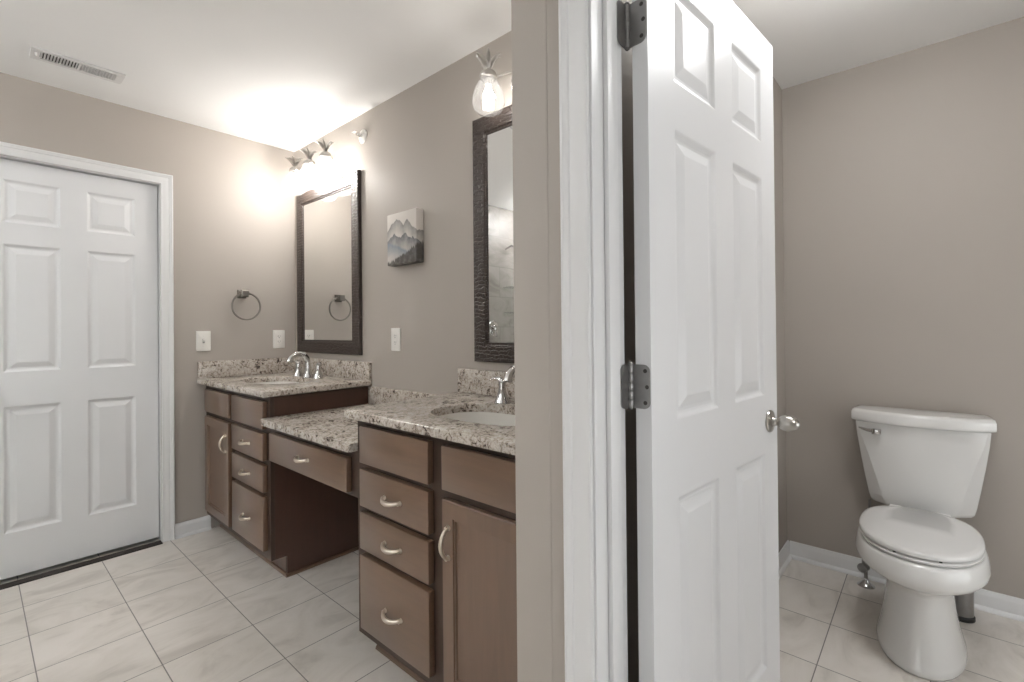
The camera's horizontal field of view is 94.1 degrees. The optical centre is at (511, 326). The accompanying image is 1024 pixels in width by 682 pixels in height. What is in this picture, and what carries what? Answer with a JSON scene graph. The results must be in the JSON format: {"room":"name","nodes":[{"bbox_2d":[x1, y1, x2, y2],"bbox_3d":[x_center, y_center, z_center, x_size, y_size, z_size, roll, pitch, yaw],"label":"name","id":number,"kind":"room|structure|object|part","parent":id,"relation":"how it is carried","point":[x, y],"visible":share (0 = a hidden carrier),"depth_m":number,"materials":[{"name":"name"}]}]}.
{"room":"bathroom","nodes":[
{"label":"bathroom","id":0,"kind":"room"},
{"bbox_2d":[0,72,295,527],"bbox_3d":[-2.827,0.012,1.879,0.110,2.440,4.093,-1,0,41],"label":"wall","id":1,"kind":"structure","parent":0,"point":[234,210],"depth_m":2.87,"materials":[{"name":"beige paint"}]},
{"bbox_2d":[0,158,158,579],"bbox_3d":[-2.259,0.198,2.462,0.114,2.018,0.717,-1,0,41],"label":"door","id":2,"kind":"structure","parent":1,"relation":"in","point":[79,441],"depth_m":2.48,"materials":[{"name":"white paint"}]},
{"bbox_2d":[0,141,174,541],"bbox_3d":[-2.283,0.177,2.481,0.128,2.106,0.850,-1,0,41],"label":"door frame","id":3,"kind":"structure","parent":1,"relation":"attached to","point":[165,186],"depth_m":2.73,"materials":[{"name":"white wood"}]},
{"bbox_2d":[175,515,211,538],"bbox_3d":[-1.889,1.186,2.826,0.024,0.083,0.182,-1,0,41],"label":"baseboard","id":4,"kind":"structure","parent":1,"relation":"attached to","point":[198,525],"depth_m":2.82,"materials":[{"name":"white wood"}]},
{"bbox_2d":[196,331,210,350],"bbox_3d":[-1.863,0.086,2.880,0.014,0.121,0.077,-1,0,41],"label":"light switch","id":5,"kind":"object","parent":1,"relation":"attached to","point":[203,338],"visible":1,"depth_m":2.88,"materials":[{"name":"white plastic"}]},
{"bbox_2d":[197,357,293,378],"bbox_3d":[-1.685,0.259,3.075,0.020,0.101,0.590,-1,0,41],"label":"backsplash","id":6,"kind":"structure","parent":1,"relation":"attached to","point":[227,368],"depth_m":3.03,"materials":[{"name":"stone"}]},
{"bbox_2d":[231,290,260,319],"bbox_3d":[-1.697,-0.140,3.034,0.064,0.196,0.177,-1,0,41],"label":"towel ring","id":7,"kind":"object","parent":1,"relation":"attached to","point":[240,293],"visible":1,"depth_m":3.02,"materials":[{"name":"silver metal"}]},
{"bbox_3d":[-1.704,-0.210,3.027,0.064,0.054,0.054,-1,0,41],"label":"post","id":8,"kind":"part","parent":7,"relation":"part of","materials":[{"name":"silver metal"}]},
{"bbox_2d":[273,330,284,347],"bbox_3d":[-1.572,0.082,3.216,0.008,0.121,0.077,-1,0,41],"label":"power outlet","id":9,"kind":"object","parent":1,"relation":"attached to","point":[278,335],"visible":1,"depth_m":3.21,"materials":[{"name":"white plastic"}]},
{"bbox_2d":[276,334,281,343],"bbox_3d":[-1.570,0.082,3.214,0.002,0.067,0.034,-1,0,41],"label":"receptacle","id":10,"kind":"object","parent":9,"relation":"attached to","point":[278,336],"depth_m":3.21,"materials":[{"name":"white plastic"}]},
{"bbox_2d":[294,31,514,394],"bbox_3d":[-0.476,-0.007,2.472,2.639,2.440,0.100,-1,0,41],"label":"wall","id":11,"kind":"structure","parent":0,"point":[417,150],"depth_m":2.38,"materials":[{"name":"beige paint"}]},
{"bbox_2d":[284,138,337,195],"bbox_3d":[-1.218,-0.963,2.929,0.525,0.243,0.185,-1,0,41],"label":"vanity light","id":12,"kind":"object","parent":11,"relation":"attached to","point":[326,167],"visible":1,"depth_m":2.90,"materials":[{"name":"white glass"}]},
{"bbox_2d":[292,172,297,177],"bbox_3d":[-1.382,-0.969,3.039,0.032,0.028,0.032,-1,0,41],"label":"socket","id":13,"kind":"object","parent":12,"relation":"attached to","point":[294,174],"depth_m":3.03,"materials":[{"name":"silver metal"}]},
{"bbox_3d":[-1.382,-0.917,3.038,0.048,0.064,0.048,-1,0,41],"label":"bulb","id":14,"kind":"part","parent":12,"relation":"part of","materials":[{"name":"white glass"}]},
{"bbox_3d":[-1.235,-0.919,2.909,0.048,0.064,0.048,-1,0,41],"label":"bulb","id":15,"kind":"part","parent":12,"relation":"part of","materials":[{"name":"white glass"}]},
{"bbox_3d":[-1.278,-1.003,3.042,0.182,0.038,0.029,-1,0,17],"label":"arm","id":16,"kind":"part","parent":12,"relation":"part of","materials":[{"name":"silver metal"}]},
{"bbox_3d":[-1.112,-1.041,2.756,0.031,0.057,0.057,-1,0,41],"label":"crown","id":17,"kind":"part","parent":12,"relation":"part of","materials":[{"name":"silver metal"}]},
{"bbox_2d":[323,157,327,162],"bbox_3d":[-1.088,-0.973,2.780,0.032,0.028,0.032,-1,0,41],"label":"socket","id":18,"kind":"object","parent":12,"relation":"attached to","point":[325,159],"depth_m":2.77,"materials":[{"name":"silver metal"}]},
{"bbox_3d":[-1.087,-0.921,2.780,0.048,0.064,0.048,-1,0,41],"label":"bulb","id":19,"kind":"part","parent":12,"relation":"part of","materials":[{"name":"white glass"}]},
{"bbox_3d":[-1.164,-0.999,2.991,0.120,0.120,0.021,-1,0,41],"label":"wall plate","id":20,"kind":"part","parent":12,"relation":"part of","materials":[{"name":"silver metal"}]},
{"bbox_2d":[269,428,357,497],"bbox_3d":[-0.695,0.547,2.194,0.791,0.177,0.603,-1,0,41],"label":"makeup desk","id":21,"kind":"object","parent":11,"relation":"attached to","point":[335,468],"visible":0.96,"depth_m":1.93,"materials":[{"name":"brown wood"}]},
{"bbox_3d":[-0.887,0.554,1.985,0.103,0.020,0.035,-1,0,41],"label":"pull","id":22,"kind":"part","parent":21,"relation":"part of","materials":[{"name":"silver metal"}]},
{"bbox_2d":[261,386,436,451],"bbox_3d":[-0.691,0.393,2.200,0.791,0.128,0.592,-1,0,41],"label":"countertop","id":23,"kind":"structure","parent":21,"relation":"on","point":[328,427],"depth_m":2.13,"materials":[{"name":"stone"}]},
{"bbox_2d":[296,170,362,354],"bbox_3d":[-1.165,-0.366,2.991,0.780,1.064,0.024,-1,0,41],"label":"wall mirror","id":24,"kind":"object","parent":11,"relation":"attached to","point":[328,217],"visible":0.95,"depth_m":2.96,"materials":[{"name":"brown metal"}]},
{"bbox_2d":[303,188,351,339],"bbox_3d":[-1.163,-0.366,2.994,0.611,0.895,0.006,-1,0,41],"label":"mirror glass","id":25,"kind":"object","parent":24,"relation":"attached to","point":[327,217],"depth_m":2.98,"materials":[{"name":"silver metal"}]},
{"bbox_2d":[294,357,371,379],"bbox_3d":[-1.142,0.254,2.976,0.925,0.101,0.020,-1,0,41],"label":"backsplash","id":26,"kind":"structure","parent":11,"relation":"attached to","point":[329,367],"depth_m":2.86,"materials":[{"name":"stone"}]},
{"bbox_2d":[351,129,366,143],"bbox_3d":[-0.874,-1.092,2.707,0.080,0.080,0.066,-1,0,41],"label":"sprinkler","id":27,"kind":"object","parent":11,"relation":"attached to","point":[362,135],"visible":1,"depth_m":2.71,"materials":[{"name":"white metal"}]},
{"bbox_2d":[391,328,400,350],"bbox_3d":[-0.615,0.066,2.522,0.077,0.121,0.008,-1,0,41],"label":"power outlet","id":28,"kind":"object","parent":11,"relation":"attached to","point":[395,332],"visible":1,"depth_m":2.52,"materials":[{"name":"white plastic"}]},
{"bbox_2d":[393,333,396,345],"bbox_3d":[-0.617,0.066,2.519,0.034,0.067,0.002,-1,0,41],"label":"receptacle","id":29,"kind":"object","parent":28,"relation":"attached to","point":[394,334],"depth_m":2.52,"materials":[{"name":"white plastic"}]},
{"bbox_2d":[368,386,436,404],"bbox_3d":[-0.503,0.377,2.415,0.789,0.097,0.020,-1,0,41],"label":"backsplash","id":30,"kind":"structure","parent":11,"relation":"attached to","point":[376,395],"depth_m":2.54,"materials":[{"name":"stone"}]},
{"bbox_2d":[387,208,423,266],"bbox_3d":[-0.544,-0.451,2.430,0.244,0.264,0.049,-1,0,41],"label":"picture","id":31,"kind":"object","parent":11,"relation":"attached to","point":[405,232],"visible":1,"depth_m":2.39},
{"bbox_2d":[457,368,514,397],"bbox_3d":[0.108,0.239,1.878,0.937,0.105,0.020,-1,0,41],"label":"backsplash","id":32,"kind":"structure","parent":11,"relation":"attached to","point":[474,381],"depth_m":2.08,"materials":[{"name":"stone"}]},
{"bbox_2d":[472,47,511,116],"bbox_3d":[0.078,-0.972,1.791,0.547,0.243,0.185,-1,0,41],"label":"vanity light","id":33,"kind":"object","parent":11,"relation":"attached to","point":[487,75],"visible":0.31,"depth_m":1.89,"materials":[{"name":"silver metal"}]},
{"bbox_3d":[-0.119,-1.047,1.884,0.031,0.057,0.057,-1,0,41],"label":"crown","id":34,"kind":"part","parent":33,"relation":"part of","materials":[{"name":"silver metal"}]},
{"bbox_2d":[484,77,491,86],"bbox_3d":[-0.095,-0.979,1.907,0.032,0.028,0.032,-1,0,41],"label":"socket","id":35,"kind":"object","parent":33,"relation":"attached to","point":[487,80],"depth_m":1.90,"materials":[{"name":"silver metal"}]},
{"bbox_3d":[-0.094,-0.922,1.907,0.133,0.146,0.133,-1,0,41],"label":"globe","id":36,"kind":"part","parent":33,"relation":"part of","materials":[{"name":"clear glass"}]},
{"bbox_3d":[-0.094,-0.926,1.907,0.048,0.064,0.048,-1,0,41],"label":"bulb","id":37,"kind":"part","parent":33,"relation":"part of","materials":[{"name":"white glass"}]},
{"bbox_3d":[-0.092,-1.055,1.883,0.019,0.073,0.053,0,0,-17],"label":"crown","id":38,"kind":"part","parent":33,"relation":"part of","materials":[{"name":"silver metal"}]},
{"bbox_3d":[-0.071,-1.050,1.891,0.065,0.062,0.010,-1,0,41],"label":"crown","id":39,"kind":"part","parent":33,"relation":"part of","materials":[{"name":"silver metal"}]},
{"bbox_3d":[0.014,-1.020,1.907,0.192,0.038,0.030,-1,0,18],"label":"arm","id":40,"kind":"part","parent":33,"relation":"part of","materials":[{"name":"silver metal"}]},
{"bbox_2d":[472,105,514,362],"bbox_3d":[0.135,-0.384,1.849,0.805,1.064,0.024,-1,0,41],"label":"wall mirror","id":41,"kind":"object","parent":11,"relation":"attached to","point":[491,136],"visible":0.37,"depth_m":2.03,"materials":[{"name":"brown metal"}]},
{"bbox_2d":[487,126,513,342],"bbox_3d":[0.138,-0.384,1.851,0.636,0.895,0.006,-1,0,41],"label":"mirror glass","id":42,"kind":"object","parent":41,"relation":"attached to","point":[500,253],"depth_m":2.01,"materials":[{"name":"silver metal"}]},
{"bbox_2d":[0,0,1023,151],"bbox_3d":[-0.324,-1.278,0.491,5.709,0.080,5.516,-1,0,41],"label":"ceiling","id":43,"kind":"structure","parent":0,"point":[283,74],"depth_m":2.06,"materials":[{"name":"white paint"}]},
{"bbox_2d":[29,46,125,83],"bbox_3d":[-2.009,-1.204,2.214,0.120,0.020,0.320,-1,0,41],"label":"ceiling vent","id":44,"kind":"object","parent":43,"relation":"in","point":[37,53],"visible":1,"depth_m":2.20,"materials":[{"name":"white metal"}]},
{"bbox_2d":[0,526,1023,681],"bbox_3d":[-0.326,1.242,0.534,5.619,0.080,5.366,-1,0,41],"label":"floor","id":45,"kind":"structure","parent":0,"point":[204,606],"depth_m":1.93,"materials":[{"name":"grey tile"}]},
{"bbox_2d":[0,540,162,589],"bbox_3d":[-2.233,1.226,2.443,0.054,0.006,0.723,-1,0,41],"label":"threshold","id":46,"kind":"object","parent":45,"relation":"on","point":[124,552],"visible":1,"depth_m":2.44,"materials":[{"name":"black metal"}]},
{"bbox_2d":[205,386,368,575],"bbox_3d":[-1.339,0.781,2.761,0.928,0.880,0.606,-1,0,41],"label":"vanity cabinet","id":47,"kind":"object","parent":45,"relation":"on","point":[291,520],"visible":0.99,"depth_m":2.44,"materials":[{"name":"brown wood"}]},
{"bbox_3d":[-1.673,0.805,2.713,0.389,0.561,0.019,-1,0,41],"label":"cabinet door","id":48,"kind":"part","parent":47,"relation":"part of","materials":[{"name":"brown wood"}]},
{"bbox_3d":[-1.573,0.637,2.587,0.016,0.103,0.037,-1,0,41],"label":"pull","id":49,"kind":"part","parent":47,"relation":"part of","materials":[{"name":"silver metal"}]},
{"bbox_3d":[-1.493,0.732,2.586,0.928,0.782,0.019,-1,0,41],"label":"frame","id":50,"kind":"part","parent":47,"relation":"part of","materials":[{"name":"brown wood"}]},
{"bbox_3d":[-1.354,0.960,2.396,0.103,0.020,0.035,-1,0,41],"label":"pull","id":51,"kind":"part","parent":47,"relation":"part of","materials":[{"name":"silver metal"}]},
{"bbox_3d":[-1.356,0.736,2.397,0.103,0.020,0.035,-1,0,41],"label":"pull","id":52,"kind":"part","parent":47,"relation":"part of","materials":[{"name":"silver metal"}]},
{"bbox_3d":[-1.357,0.584,2.398,0.103,0.020,0.035,-1,0,41],"label":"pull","id":53,"kind":"part","parent":47,"relation":"part of","materials":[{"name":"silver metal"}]},
{"bbox_3d":[-1.338,0.580,2.420,0.408,0.131,0.023,-1,0,41],"label":"drawer","id":54,"kind":"part","parent":47,"relation":"part of","materials":[{"name":"brown wood"}]},
{"bbox_3d":[-1.339,0.428,2.421,0.408,0.131,0.023,-1,0,41],"label":"drawer","id":55,"kind":"part","parent":47,"relation":"part of","materials":[{"name":"brown wood"}]},
{"bbox_3d":[-1.337,0.731,2.419,0.408,0.130,0.023,-1,0,41],"label":"drawer","id":56,"kind":"part","parent":47,"relation":"part of","materials":[{"name":"brown wood"}]},
{"bbox_3d":[-1.335,0.947,2.418,0.408,0.260,0.023,-1,0,41],"label":"drawer","id":57,"kind":"part","parent":47,"relation":"part of","materials":[{"name":"brown wood"}]},
{"bbox_2d":[197,357,371,397],"bbox_3d":[-1.329,0.270,2.761,0.970,0.132,0.592,-1,0,41],"label":"countertop","id":58,"kind":"structure","parent":47,"relation":"on","point":[241,376],"depth_m":2.86,"materials":[{"name":"stone"}]},
{"bbox_2d":[256,381,298,383],"bbox_3d":[-1.357,0.414,2.744,0.513,0.156,0.322,-1,0,41],"label":"sink","id":59,"kind":"object","parent":58,"relation":"in","point":[273,382],"visible":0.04,"depth_m":2.95,"materials":[{"name":"white ceramic"}]},
{"bbox_2d":[286,351,323,378],"bbox_3d":[-1.267,0.225,2.850,0.371,0.159,0.158,-1,0,41],"label":"faucet","id":60,"kind":"object","parent":58,"relation":"on","point":[298,372],"visible":1,"depth_m":2.86,"materials":[{"name":"silver metal"}]},
{"bbox_3d":[-1.331,0.264,2.970,0.062,0.084,0.062,-1,0,41],"label":"handle","id":61,"kind":"part","parent":60,"relation":"part of","materials":[{"name":"silver metal"}]},
{"bbox_3d":[-1.267,0.225,2.850,0.062,0.159,0.158,-1,0,41],"label":"spout","id":62,"kind":"part","parent":60,"relation":"part of","materials":[{"name":"silver metal"}]},
{"bbox_3d":[-1.139,0.262,2.801,0.062,0.084,0.062,-1,0,41],"label":"handle","id":63,"kind":"part","parent":60,"relation":"part of","materials":[{"name":"silver metal"}]},
{"bbox_2d":[285,546,358,577],"bbox_3d":[-0.940,1.210,2.495,0.012,0.014,0.478,-1,0,41],"label":"trim","id":64,"kind":"structure","parent":47,"relation":"attached to","point":[287,575],"depth_m":2.45,"materials":[{"name":"brown wood"}]},
{"bbox_2d":[358,421,517,681],"bbox_3d":[-0.061,0.763,1.626,0.904,0.880,0.606,-1,0,41],"label":"vanity cabinet","id":65,"kind":"object","parent":45,"relation":"on","point":[437,517],"visible":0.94,"depth_m":1.44,"materials":[{"name":"brown wood"}]},
{"bbox_3d":[-0.402,0.723,1.548,0.103,0.020,0.035,-1,0,41],"label":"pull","id":66,"kind":"part","parent":65,"relation":"part of","materials":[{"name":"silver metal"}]},
{"bbox_3d":[-0.404,0.571,1.548,0.103,0.020,0.035,-1,0,41],"label":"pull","id":67,"kind":"part","parent":65,"relation":"part of","materials":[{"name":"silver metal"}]},
{"bbox_3d":[-0.400,0.947,1.547,0.103,0.020,0.035,-1,0,41],"label":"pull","id":68,"kind":"part","parent":65,"relation":"part of","materials":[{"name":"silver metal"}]},
{"bbox_3d":[-0.392,0.415,1.576,0.384,0.131,0.023,-1,0,41],"label":"drawer","id":69,"kind":"part","parent":65,"relation":"part of","materials":[{"name":"brown wood"}]},
{"bbox_3d":[-0.389,0.719,1.575,0.384,0.130,0.023,-1,0,41],"label":"drawer","id":70,"kind":"part","parent":65,"relation":"part of","materials":[{"name":"brown wood"}]},
{"bbox_3d":[-0.391,0.567,1.576,0.384,0.131,0.023,-1,0,41],"label":"drawer","id":71,"kind":"part","parent":65,"relation":"part of","materials":[{"name":"brown wood"}]},
{"bbox_3d":[-0.387,0.934,1.574,0.384,0.260,0.023,-1,0,41],"label":"drawer","id":72,"kind":"part","parent":65,"relation":"part of","materials":[{"name":"brown wood"}]},
{"bbox_2d":[344,368,514,454],"bbox_3d":[-0.077,0.255,1.653,0.960,0.136,0.603,-1,0,41],"label":"countertop","id":73,"kind":"structure","parent":65,"relation":"on","point":[476,393],"depth_m":1.68,"materials":[{"name":"stone"}]},
{"bbox_2d":[440,412,514,425],"bbox_3d":[-0.064,0.401,1.608,0.513,0.156,0.322,-1,0,41],"label":"sink","id":74,"kind":"object","parent":73,"relation":"in","point":[489,418],"visible":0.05,"depth_m":1.80,"materials":[{"name":"white ceramic"}]},
{"bbox_2d":[488,364,514,403],"bbox_3d":[0.026,0.212,1.713,0.371,0.159,0.158,-1,0,41],"label":"faucet","id":75,"kind":"object","parent":73,"relation":"on","point":[502,397],"visible":0.34,"depth_m":1.81,"materials":[{"name":"silver metal"}]},
{"bbox_3d":[-0.059,0.209,1.845,0.071,0.032,0.025,-1,0,23],"label":"lever","id":76,"kind":"part","parent":75,"relation":"part of","materials":[{"name":"silver metal"}]},
{"bbox_3d":[-0.038,0.251,1.834,0.062,0.084,0.062,-1,0,41],"label":"handle","id":77,"kind":"part","parent":75,"relation":"part of","materials":[{"name":"silver metal"}]},
{"bbox_3d":[0.026,0.212,1.713,0.062,0.159,0.158,-1,0,41],"label":"spout","id":78,"kind":"part","parent":75,"relation":"part of","materials":[{"name":"silver metal"}]},
{"bbox_3d":[-0.196,0.625,1.365,0.016,0.103,0.037,-1,0,41],"label":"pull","id":79,"kind":"part","parent":65,"relation":"part of","materials":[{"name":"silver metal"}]},
{"bbox_3d":[-0.055,0.783,1.279,0.382,0.561,0.019,-1,0,41],"label":"cabinet door","id":80,"kind":"part","parent":65,"relation":"part of","materials":[{"name":"brown wood"}]},
{"bbox_2d":[857,499,874,589],"bbox_3d":[1.626,0.991,2.193,0.068,0.400,0.076,-1,0,41],"label":"shutoff valve","id":81,"kind":"object","parent":45,"relation":"on","point":[862,567],"visible":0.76,"depth_m":2.18,"materials":[{"name":"silver metal"}]},
{"bbox_3d":[1.601,1.102,2.178,0.017,0.039,0.040,0,0,-31],"label":"valve handle","id":82,"kind":"part","parent":81,"relation":"part of","materials":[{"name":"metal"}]},
{"bbox_2d":[851,405,996,681],"bbox_3d":[1.579,0.778,1.851,0.468,0.822,0.738,-1,0,41],"label":"toilet","id":83,"kind":"object","parent":45,"relation":"on","point":[927,468],"visible":1,"depth_m":1.80,"materials":[{"name":"white glazed porcelain"}]},
{"bbox_3d":[1.579,0.458,2.105,0.082,0.024,0.036,-1,0,41],"label":"flush lever","id":84,"kind":"part","parent":83,"relation":"part of","materials":[{"name":"silver metal"}]},
{"bbox_3d":[1.512,0.783,1.774,0.354,0.014,0.484,-1,0,41],"label":"seat","id":85,"kind":"part","parent":83,"relation":"part of","materials":[{"name":"white plastic"}]},
{"bbox_3d":[1.513,0.761,1.776,0.355,0.022,0.489,-1,0,41],"label":"seat lid","id":86,"kind":"part","parent":83,"relation":"part of","materials":[{"name":"white plastic"}]},
{"bbox_3d":[1.524,0.991,1.785,0.384,0.398,0.565,-1,0,41],"label":"bowl","id":87,"kind":"part","parent":83,"relation":"part of","materials":[{"name":"white ceramic"}]},
{"bbox_3d":[1.758,0.605,2.057,0.437,0.370,0.183,-1,0,41],"label":"tank","id":88,"kind":"part","parent":83,"relation":"part of","materials":[{"name":"white ceramic"}]},
{"bbox_3d":[1.751,0.393,2.052,0.468,0.052,0.208,-1,0,41],"label":"tank lid","id":89,"kind":"part","parent":83,"relation":"part of","materials":[{"name":"white ceramic"}]},
{"bbox_2d":[955,592,975,622],"bbox_3d":[1.836,1.022,1.950,0.084,0.331,0.084,-1,0,41],"label":"toilet brush","id":90,"kind":"object","parent":45,"relation":"on","point":[964,603],"visible":0.28,"depth_m":1.91,"materials":[{"name":"grey plastic"}]},
{"bbox_2d":[511,0,791,681],"bbox_3d":[0.724,-0.022,1.749,0.120,2.440,2.048,-1,0,41],"label":"wall","id":91,"kind":"structure","parent":0,"point":[528,17],"depth_m":1.00,"materials":[{"name":"beige paint"}]},
{"bbox_2d":[547,0,564,681],"bbox_3d":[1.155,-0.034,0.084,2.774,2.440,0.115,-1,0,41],"label":"door frame","id":92,"kind":"structure","parent":91,"relation":"in","point":[552,5],"depth_m":0.95,"materials":[{"name":"white paint"}]},
{"bbox_2d":[558,0,627,681],"bbox_3d":[0.457,0.141,0.686,0.846,2.108,0.136,-1,0,41],"label":"door frame","id":93,"kind":"structure","parent":91,"relation":"attached to","point":[590,66],"depth_m":0.91,"materials":[{"name":"white wood"}]},
{"bbox_2d":[616,0,799,681],"bbox_3d":[0.531,0.170,1.165,0.752,2.030,0.115,0,0,-42],"label":"door","id":94,"kind":"structure","parent":91,"relation":"in","point":[701,386],"depth_m":1.11,"materials":[{"name":"white paint"}]},
{"bbox_3d":[0.782,0.274,1.354,0.046,0.046,0.063,0,0,-43],"label":"knob","id":95,"kind":"part","parent":94,"relation":"part of","materials":[{"name":"silver metal"}]},
{"bbox_2d":[782,17,1023,598],"bbox_3d":[2.051,-0.033,2.013,1.774,2.440,0.100,-1,0,41],"label":"wall","id":96,"kind":"structure","parent":0,"point":[903,174],"depth_m":2.17,"materials":[{"name":"beige paint"}]},
{"bbox_2d":[790,541,1023,621],"bbox_3d":[2.025,1.145,1.956,1.560,0.083,0.024,-1,0,41],"label":"baseboard","id":97,"kind":"structure","parent":96,"relation":"attached to","point":[1011,607],"depth_m":2.27,"materials":[{"name":"white wood"}]}
]}

